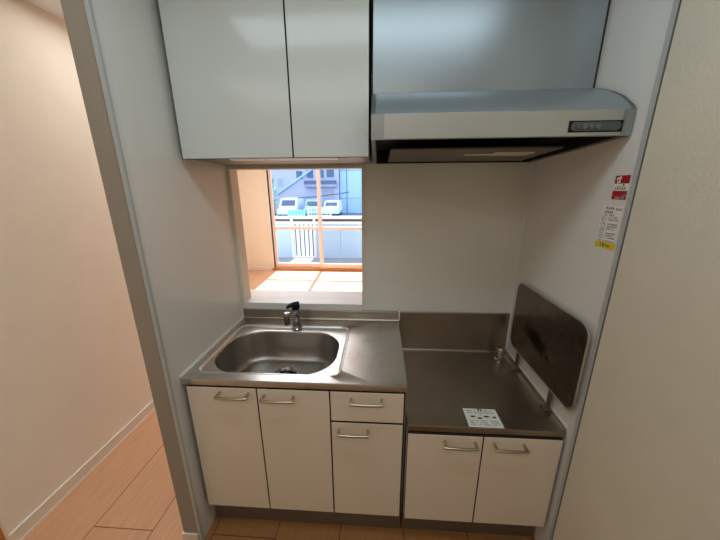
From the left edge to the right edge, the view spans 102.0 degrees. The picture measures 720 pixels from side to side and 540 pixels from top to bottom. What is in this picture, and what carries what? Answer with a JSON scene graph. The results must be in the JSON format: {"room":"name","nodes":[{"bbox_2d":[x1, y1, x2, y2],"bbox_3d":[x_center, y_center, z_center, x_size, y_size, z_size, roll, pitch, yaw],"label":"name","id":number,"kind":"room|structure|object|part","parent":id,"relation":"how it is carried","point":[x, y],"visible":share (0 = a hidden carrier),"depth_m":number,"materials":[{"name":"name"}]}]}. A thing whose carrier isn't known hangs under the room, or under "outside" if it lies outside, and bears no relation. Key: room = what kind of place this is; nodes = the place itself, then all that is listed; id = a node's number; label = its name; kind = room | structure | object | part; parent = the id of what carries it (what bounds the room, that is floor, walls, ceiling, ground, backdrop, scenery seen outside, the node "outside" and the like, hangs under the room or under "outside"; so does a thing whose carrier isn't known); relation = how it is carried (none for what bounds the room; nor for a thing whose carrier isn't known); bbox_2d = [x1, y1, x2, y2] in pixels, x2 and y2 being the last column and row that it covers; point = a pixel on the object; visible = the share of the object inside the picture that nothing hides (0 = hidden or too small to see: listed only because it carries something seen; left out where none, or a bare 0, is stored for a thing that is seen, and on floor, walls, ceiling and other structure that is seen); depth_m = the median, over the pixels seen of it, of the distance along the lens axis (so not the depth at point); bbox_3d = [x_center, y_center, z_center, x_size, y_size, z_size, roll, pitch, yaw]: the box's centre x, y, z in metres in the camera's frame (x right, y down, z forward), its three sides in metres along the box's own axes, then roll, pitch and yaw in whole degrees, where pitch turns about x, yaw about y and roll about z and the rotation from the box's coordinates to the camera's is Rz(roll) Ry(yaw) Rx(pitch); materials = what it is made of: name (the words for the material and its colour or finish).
{"room":"kitchen","nodes":[
{"label":"kitchen","id":0,"kind":"room"},
{"bbox_2d":[26,0,64,20],"bbox_3d":[-0.679,-1.400,1.766,4.700,0.120,6.700,1,16,3],"label":"ceiling","id":1,"kind":"structure","parent":0,"point":[54,7],"depth_m":1.34,"materials":[{"name":"paint"}]},
{"bbox_2d":[0,0,152,534],"bbox_3d":[-1.588,0.147,0.774,0.100,2.316,3.650,1,16,3],"label":"wall","id":2,"kind":"structure","parent":0,"point":[73,373],"depth_m":1.41,"materials":[{"name":"paint"}]},
{"bbox_2d":[0,519,9,539],"bbox_3d":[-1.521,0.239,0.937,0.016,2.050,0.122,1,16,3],"label":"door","id":3,"kind":"structure","parent":2,"relation":"in","point":[3,534],"depth_m":1.23,"materials":[{"name":"brown wood"}]},
{"bbox_2d":[8,400,154,539],"bbox_3d":[-1.464,0.961,2.039,0.011,0.066,1.640,1,16,3],"label":"baseboard","id":4,"kind":"structure","parent":2,"relation":"attached to","point":[51,502],"depth_m":1.53,"materials":[{"name":"wood"}]},
{"bbox_2d":[60,0,197,532],"bbox_3d":[-0.717,-0.006,1.303,0.064,2.316,0.694,1,16,3],"label":"wall","id":5,"kind":"structure","parent":0,"point":[74,13],"depth_m":0.91,"materials":[{"name":"paint"}]},
{"bbox_2d":[83,0,203,539],"bbox_3d":[-0.699,0.087,0.968,0.016,2.316,0.010,1,16,3],"label":"trim","id":6,"kind":"structure","parent":5,"relation":"attached to","point":[88,6],"depth_m":0.91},
{"bbox_2d":[91,0,242,538],"bbox_3d":[-0.683,0.004,1.266,0.006,2.316,0.614,1,16,3],"label":"wall","id":7,"kind":"structure","parent":5,"relation":"attached to","point":[182,206],"depth_m":1.06,"materials":[{"name":"white paint"}]},
{"bbox_2d":[183,532,198,539],"bbox_3d":[-0.731,1.171,1.269,0.066,0.066,0.006,1,16,3],"label":"baseboard","id":8,"kind":"structure","parent":5,"relation":"attached to","point":[187,536],"depth_m":1.26,"materials":[{"name":"white wood"}]},
{"bbox_2d":[179,308,243,378],"bbox_3d":[-0.674,0.314,1.379,0.006,0.059,0.556,1,16,3],"label":"trim","id":9,"kind":"structure","parent":5,"relation":"attached to","point":[236,323],"depth_m":1.32,"materials":[{"name":"grey metal"}]},
{"bbox_2d":[237,170,271,266],"bbox_3d":[-0.468,-1.113,5.266,4.500,2.316,0.100,1,16,3],"label":"wall","id":10,"kind":"structure","parent":0,"point":[251,183],"depth_m":5.35,"materials":[{"name":"paint"}]},
{"bbox_2d":[248,267,271,269],"bbox_3d":[-2.191,-0.034,5.621,1.041,0.066,0.008,1,16,3],"label":"baseboard","id":11,"kind":"structure","parent":10,"relation":"attached to","point":[249,268],"depth_m":5.60,"materials":[{"name":"beige wood"}]},
{"bbox_2d":[264,170,361,270],"bbox_3d":[-0.728,-0.970,5.312,1.902,2.020,0.120,1,16,3],"label":"window","id":12,"kind":"structure","parent":10,"relation":"attached to","point":[276,265],"depth_m":5.43,"materials":[{"name":"brown wood"}]},
{"bbox_3d":[-1.166,-0.991,5.365,0.932,1.945,0.030,1,16,3],"label":"sash","id":13,"kind":"part","parent":12,"relation":"part of","materials":[{"name":"clear glass"}]},
{"bbox_3d":[-0.286,-0.971,5.278,0.955,1.945,0.030,1,16,3],"label":"sash","id":14,"kind":"part","parent":12,"relation":"part of","materials":[{"name":"clear glass"}]},
{"bbox_2d":[22,270,534,539],"bbox_3d":[-0.664,0.946,2.420,4.700,0.122,6.700,1,16,3],"label":"floor","id":15,"kind":"structure","parent":0,"point":[129,494],"depth_m":1.42,"materials":[{"name":"brown wood"}]},
{"bbox_2d":[186,384,405,528],"bbox_3d":[-0.239,0.752,1.448,0.861,0.772,0.588,1,16,3],"label":"base cabinet","id":16,"kind":"object","parent":15,"relation":"on","point":[323,456],"visible":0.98,"depth_m":1.18,"materials":[{"name":"laminate"}]},
{"bbox_3d":[-0.534,0.745,1.210,0.277,0.615,0.018,1,16,3],"label":"door","id":17,"kind":"part","parent":16,"relation":"part of","materials":[{"name":"laminate"}]},
{"bbox_3d":[-0.486,0.479,1.103,0.127,0.011,0.040,1,16,3],"label":"handle","id":18,"kind":"part","parent":16,"relation":"part of","materials":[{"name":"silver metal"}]},
{"bbox_3d":[-0.312,0.486,1.094,0.129,0.011,0.040,1,16,3],"label":"handle","id":19,"kind":"part","parent":16,"relation":"part of","materials":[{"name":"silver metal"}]},
{"bbox_2d":[180,308,407,391],"bbox_3d":[-0.240,0.417,1.379,0.870,0.255,0.556,1,16,3],"label":"countertop","id":20,"kind":"structure","parent":16,"relation":"on","point":[332,349],"depth_m":1.43,"materials":[{"name":"metal"}]},
{"bbox_3d":[-0.355,0.436,1.364,0.561,0.164,0.406,1,16,3],"label":"bowl","id":21,"kind":"part","parent":20,"relation":"part of","materials":[{"name":"metal"}]},
{"bbox_2d":[283,301,301,330],"bbox_3d":[-0.347,0.243,1.470,0.057,0.150,0.125,7,17,24],"label":"tap","id":22,"kind":"object","parent":20,"relation":"on","point":[295,306],"visible":1,"depth_m":1.47,"materials":[{"name":"silver metal"}]},
{"bbox_3d":[-0.341,0.183,1.480,0.069,0.042,0.042,-9,18,-27],"label":"lever","id":23,"kind":"part","parent":22,"relation":"part of","materials":[{"name":"black plastic"}]},
{"bbox_3d":[-0.341,0.231,1.461,0.026,0.056,0.091,5,16,17],"label":"spout","id":24,"kind":"part","parent":22,"relation":"part of","materials":[{"name":"silver metal"}]},
{"bbox_3d":[-0.253,0.748,1.193,0.279,0.615,0.018,1,16,3],"label":"door","id":25,"kind":"part","parent":16,"relation":"part of","materials":[{"name":"laminate"}]},
{"bbox_3d":[-0.027,0.625,1.114,0.125,0.011,0.040,1,16,3],"label":"handle","id":26,"kind":"part","parent":16,"relation":"part of","materials":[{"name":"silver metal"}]},
{"bbox_3d":[0.023,0.490,1.073,0.127,0.011,0.040,1,16,3],"label":"handle","id":27,"kind":"part","parent":16,"relation":"part of","materials":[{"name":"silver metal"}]},
{"bbox_3d":[0.026,0.519,1.111,0.277,0.133,0.018,1,16,3],"label":"drawer","id":28,"kind":"part","parent":16,"relation":"part of","materials":[{"name":"laminate"}]},
{"bbox_3d":[0.028,0.818,1.195,0.277,0.475,0.018,1,16,3],"label":"door","id":29,"kind":"part","parent":16,"relation":"part of","materials":[{"name":"laminate"}]},
{"bbox_2d":[401,413,563,536],"bbox_3d":[0.491,0.846,1.424,0.584,0.596,0.591,1,16,3],"label":"base cabinet","id":30,"kind":"object","parent":15,"relation":"on","point":[454,482],"visible":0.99,"depth_m":1.16,"materials":[{"name":"laminate"}]},
{"bbox_3d":[0.327,0.839,1.176,0.283,0.442,0.018,1,16,3],"label":"door","id":31,"kind":"part","parent":30,"relation":"part of","materials":[{"name":"laminate"}]},
{"bbox_3d":[0.379,0.660,1.092,0.127,0.011,0.040,1,16,3],"label":"handle","id":32,"kind":"part","parent":30,"relation":"part of","materials":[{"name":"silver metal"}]},
{"bbox_2d":[399,311,566,437],"bbox_3d":[0.492,0.425,1.338,0.586,0.257,0.555,1,16,3],"label":"countertop","id":33,"kind":"structure","parent":30,"relation":"on","point":[451,366],"depth_m":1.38,"materials":[{"name":"metal"}]},
{"bbox_2d":[463,408,503,427],"bbox_3d":[0.484,0.583,1.150,0.131,0.001,0.098,1,16,3],"label":"instruction sticker","id":34,"kind":"object","parent":33,"relation":"on","point":[486,418],"visible":1,"depth_m":1.15,"materials":[{"name":"white paper"}]},
{"bbox_2d":[494,346,505,361],"bbox_3d":[0.738,0.439,1.536,0.054,0.069,0.054,1,16,3],"label":"gas cock","id":35,"kind":"object","parent":33,"relation":"on","point":[500,350],"visible":1,"depth_m":1.52,"materials":[{"name":"silver metal"}]},
{"bbox_3d":[0.738,0.419,1.530,0.046,0.028,0.046,1,16,3],"label":"knob","id":36,"kind":"part","parent":35,"relation":"part of","materials":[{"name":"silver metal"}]},
{"bbox_2d":[510,283,589,411],"bbox_3d":[0.753,0.325,1.236,0.024,0.431,0.505,1,16,3],"label":"guard","id":37,"kind":"object","parent":33,"relation":"on","point":[554,343],"visible":1,"depth_m":1.16,"materials":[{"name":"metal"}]},
{"bbox_3d":[0.561,0.663,1.081,0.122,0.011,0.040,1,16,3],"label":"handle","id":38,"kind":"part","parent":30,"relation":"part of","materials":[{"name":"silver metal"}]},
{"bbox_3d":[0.615,0.842,1.158,0.288,0.442,0.018,1,16,3],"label":"door","id":39,"kind":"part","parent":30,"relation":"part of","materials":[{"name":"laminate"}]},
{"bbox_2d":[298,192,348,205],"bbox_3d":[-3.526,-6.415,28.895,4.800,2.570,1.600,1,16,3],"label":"power line","id":40,"kind":"object","parent":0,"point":[343,192],"visible":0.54,"depth_m":27.89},
{"bbox_2d":[226,0,531,312],"bbox_3d":[0.068,-0.081,1.553,1.470,2.316,0.075,1,16,3],"label":"wall","id":41,"kind":"structure","parent":0,"point":[441,237],"depth_m":1.46,"materials":[{"name":"white paint"}]},
{"bbox_2d":[158,0,371,164],"bbox_3d":[-0.312,-0.792,1.155,0.707,0.696,0.352,1,16,3],"label":"upper cabinet","id":42,"kind":"object","parent":41,"relation":"attached to","point":[254,82],"visible":1,"depth_m":1.01,"materials":[{"name":"white laminate"}]},
{"bbox_3d":[-0.459,-0.749,1.002,0.422,0.687,0.018,1,16,3],"label":"door","id":43,"kind":"part","parent":42,"relation":"part of","materials":[{"name":"white laminate"}]},
{"bbox_3d":[-0.107,-0.745,0.981,0.276,0.687,0.018,1,16,3],"label":"door","id":44,"kind":"part","parent":42,"relation":"part of","materials":[{"name":"white laminate"}]},
{"bbox_2d":[225,166,365,310],"bbox_3d":[-0.317,-0.152,1.558,0.698,0.751,0.082,1,16,3],"label":"trim","id":45,"kind":"structure","parent":41,"relation":"attached to","point":[231,172],"depth_m":1.52,"materials":[{"name":"white wood"}]},
{"bbox_2d":[245,290,361,310],"bbox_3d":[-0.314,0.174,1.712,0.850,0.038,0.213,1,16,3],"label":"window sill","id":46,"kind":"structure","parent":41,"relation":"attached to","point":[260,299],"depth_m":1.66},
{"bbox_2d":[243,308,398,321],"bbox_3d":[-0.222,0.250,1.609,0.866,0.057,0.022,1,16,3],"label":"backsplash","id":47,"kind":"structure","parent":41,"relation":"attached to","point":[334,315],"depth_m":1.61,"materials":[{"name":"metal"}]},
{"bbox_2d":[399,311,509,353],"bbox_3d":[0.507,0.343,1.590,0.581,0.233,0.024,1,16,3],"label":"backsplash","id":48,"kind":"structure","parent":41,"relation":"attached to","point":[451,332],"depth_m":1.59,"materials":[{"name":"metal"}]},
{"bbox_2d":[399,165,567,431],"bbox_3d":[0.487,0.053,1.234,0.592,0.975,0.555,1,16,3],"label":"trim","id":49,"kind":"structure","parent":41,"relation":"attached to","point":[533,384],"depth_m":1.41,"materials":[{"name":"silver metal"}]},
{"bbox_2d":[371,0,635,163],"bbox_3d":[0.412,-0.760,1.012,0.730,0.689,0.551,1,16,3],"label":"range hood","id":50,"kind":"object","parent":41,"relation":"attached to","point":[455,81],"visible":1,"depth_m":0.93,"materials":[{"name":"silver metal"}]},
{"bbox_3d":[0.421,-0.468,1.189,0.603,0.020,0.315,1,16,3],"label":"filter panel","id":51,"kind":"part","parent":50,"relation":"part of","materials":[{"name":"grey metal"}]},
{"bbox_3d":[0.404,-0.839,0.922,0.722,0.488,0.018,1,16,3],"label":"panel","id":52,"kind":"part","parent":50,"relation":"part of","materials":[{"name":"grey metal"}]},
{"bbox_2d":[464,152,534,155],"bbox_3d":[0.537,-0.452,1.134,0.245,0.008,0.065,1,16,3],"label":"lamp","id":53,"kind":"object","parent":50,"relation":"on","point":[465,153],"depth_m":1.13,"materials":[{"name":"plastic"}]},
{"bbox_3d":[0.400,-0.414,0.830,0.659,0.066,0.002,1,16,3],"label":"panel","id":54,"kind":"part","parent":50,"relation":"part of","materials":[{"name":"silver metal"}]},
{"bbox_3d":[0.658,-0.402,0.816,0.145,0.030,0.002,1,16,3],"label":"control panel","id":55,"kind":"part","parent":50,"relation":"part of","materials":[{"name":"black plastic"}]},
{"bbox_2d":[552,0,719,539],"bbox_3d":[0.748,0.381,-0.118,0.100,2.316,2.098,1,16,3],"label":"wall","id":56,"kind":"structure","parent":0,"point":[645,464],"depth_m":0.71,"materials":[{"name":"paint"}]},
{"bbox_2d":[506,0,673,539],"bbox_3d":[0.833,0.008,1.219,0.100,2.316,0.672,1,16,3],"label":"wall","id":57,"kind":"structure","parent":56,"relation":"attached to","point":[559,259],"depth_m":0.99,"materials":[{"name":"white paint"}]},
{"bbox_2d":[611,175,630,199],"bbox_3d":[0.763,-0.241,0.853,0.001,0.068,0.054,1,16,3],"label":"warning sticker","id":58,"kind":"object","parent":57,"relation":"attached to","point":[621,184],"visible":1,"depth_m":0.85,"materials":[{"name":"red paper"}]},
{"bbox_2d":[594,205,623,250],"bbox_3d":[0.764,-0.132,0.897,0.001,0.131,0.081,1,16,3],"label":"sticker","id":59,"kind":"object","parent":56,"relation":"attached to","point":[611,215],"visible":1,"depth_m":0.89,"materials":[{"name":"white paper"}]},
{"bbox_2d":[548,0,681,539],"bbox_3d":[0.762,0.098,0.899,0.010,2.316,0.016,1,16,3],"label":"trim","id":60,"kind":"structure","parent":56,"relation":"attached to","point":[677,3],"depth_m":0.84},
{"label":"outside","id":61,"kind":"structure","parent":0,"visible":0},
{"bbox_2d":[275,213,361,255],"bbox_3d":[2.291,-10.333,47.972,120.000,0.200,84.900,1,16,3],"label":"ground","id":62,"kind":"structure","parent":61,"point":[342,214],"depth_m":17.79,"materials":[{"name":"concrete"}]},
{"bbox_2d":[272,178,278,215],"bbox_3d":[-8.511,-7.023,28.432,1.111,4.051,1.146,1,16,3],"label":"street tree","id":63,"kind":"object","parent":62,"relation":"on","point":[273,186],"visible":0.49,"depth_m":28.38,"materials":[{"name":"green plant"}]},
{"bbox_2d":[277,197,304,215],"bbox_3d":[-7.612,-7.037,32.416,2.000,1.916,4.200,1,16,3],"label":"minivan","id":64,"kind":"object","parent":62,"relation":"on","point":[290,203],"visible":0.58,"depth_m":31.27,"materials":[{"name":"white metal"}]},
{"bbox_2d":[288,210,304,215],"bbox_3d":[-5.863,-5.046,26.961,1.600,1.000,0.140,1,16,3],"label":"fence panel","id":65,"kind":"object","parent":62,"relation":"on","point":[290,212],"visible":0.59,"depth_m":26.87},
{"bbox_2d":[271,169,339,212],"bbox_3d":[-7.340,-13.027,38.579,10.300,10.150,10.700,1,16,3],"label":"apartment building","id":66,"kind":"structure","parent":62,"relation":"on","point":[289,183],"depth_m":34.45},
{"bbox_3d":[-9.449,-10.408,34.539,0.700,0.900,0.015,1,16,3],"label":"pane","id":67,"kind":"part","parent":66,"relation":"part of","materials":[{"name":"glass"}]},
{"bbox_3d":[-7.758,-10.416,34.342,4.500,2.918,0.200,1,16,3],"label":"stair rail","id":68,"kind":"part","parent":66,"relation":"part of","materials":[{"name":"metal"}]},
{"bbox_3d":[-7.108,-11.153,34.181,0.750,0.900,0.015,1,16,3],"label":"pane","id":69,"kind":"part","parent":66,"relation":"part of","materials":[{"name":"glass"}]},
{"bbox_3d":[-5.861,-11.236,34.077,0.800,0.900,0.015,1,16,3],"label":"pane","id":70,"kind":"part","parent":66,"relation":"part of","materials":[{"name":"glass"}]},
{"bbox_3d":[-4.564,-11.222,33.998,0.700,0.900,0.015,1,16,3],"label":"pane","id":71,"kind":"part","parent":66,"relation":"part of","materials":[{"name":"glass"}]},
{"bbox_3d":[-3.752,-9.046,34.554,1.500,0.900,0.015,1,16,3],"label":"pane","id":72,"kind":"part","parent":66,"relation":"part of","materials":[{"name":"blue glass"}]},
{"bbox_3d":[-3.466,-11.306,33.904,0.900,1.000,0.015,1,16,3],"label":"pane","id":73,"kind":"part","parent":66,"relation":"part of","materials":[{"name":"glass"}]},
{"bbox_2d":[303,199,324,215],"bbox_3d":[-4.979,-6.872,32.085,1.750,1.746,3.800,1,16,3],"label":"parked car","id":74,"kind":"object","parent":62,"relation":"on","point":[310,202],"visible":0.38,"depth_m":31.05,"materials":[{"name":"white metal"}]},
{"bbox_2d":[307,206,330,215],"bbox_3d":[-3.668,-5.107,26.388,2.150,1.400,0.100,1,16,3],"label":"lattice fence","id":75,"kind":"object","parent":62,"relation":"on","point":[316,207],"visible":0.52,"depth_m":26.30,"materials":[{"name":"white metal"}]},
{"bbox_2d":[322,200,341,215],"bbox_3d":[-3.051,-6.913,32.470,1.700,1.596,3.800,1,16,3],"label":"parked car","id":76,"kind":"object","parent":62,"relation":"on","point":[336,205],"visible":0.88,"depth_m":31.41,"materials":[{"name":"white metal"}]},
{"bbox_2d":[340,169,361,212],"bbox_3d":[2.866,-13.580,39.409,9.920,10.650,11.550,1,16,3],"label":"building","id":77,"kind":"structure","parent":62,"relation":"on","point":[350,179],"depth_m":34.93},
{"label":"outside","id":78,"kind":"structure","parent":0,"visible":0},
{"bbox_2d":[278,257,361,263],"bbox_3d":[-0.372,-0.078,6.199,8.000,0.120,1.150,1,16,3],"label":"floor","id":79,"kind":"structure","parent":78,"point":[281,260],"depth_m":6.45,"materials":[{"name":"concrete"}]},
{"bbox_2d":[275,216,361,257],"bbox_3d":[-0.342,-0.720,6.574,8.000,0.975,0.080,1,16,3],"label":"balcony railing","id":80,"kind":"object","parent":79,"relation":"on","point":[349,245],"visible":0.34,"depth_m":6.58,"materials":[{"name":"white metal"}]},
{"bbox_3d":[-2.917,-0.664,6.755,2.840,0.800,0.040,1,16,3],"label":"panel","id":81,"kind":"part","parent":80,"relation":"part of","materials":[{"name":"glass"}]},
{"bbox_3d":[-1.530,-0.704,6.654,0.060,0.915,0.070,1,16,3],"label":"post","id":82,"kind":"part","parent":80,"relation":"part of","materials":[{"name":"white metal"}]},
{"bbox_3d":[-1.266,-0.289,6.753,0.455,0.060,0.050,1,16,3],"label":"rail","id":83,"kind":"part","parent":80,"relation":"part of","materials":[{"name":"white metal"}]},
{"bbox_3d":[-1.021,-0.699,6.623,0.060,0.915,0.070,1,16,3],"label":"post","id":84,"kind":"part","parent":80,"relation":"part of","materials":[{"name":"white metal"}]},
{"bbox_3d":[-0.345,-1.105,6.466,8.000,0.175,0.080,1,16,3],"label":"rail","id":85,"kind":"part","parent":80,"relation":"part of","materials":[{"name":"white metal"}]},
{"bbox_3d":[-0.741,-0.640,6.622,0.600,0.800,0.040,1,16,3],"label":"panel","id":86,"kind":"part","parent":80,"relation":"part of","materials":[{"name":"glass"}]},
{"bbox_3d":[-0.115,-0.633,6.583,0.645,0.800,0.040,1,16,3],"label":"panel","id":87,"kind":"part","parent":80,"relation":"part of","materials":[{"name":"glass"}]}
]}

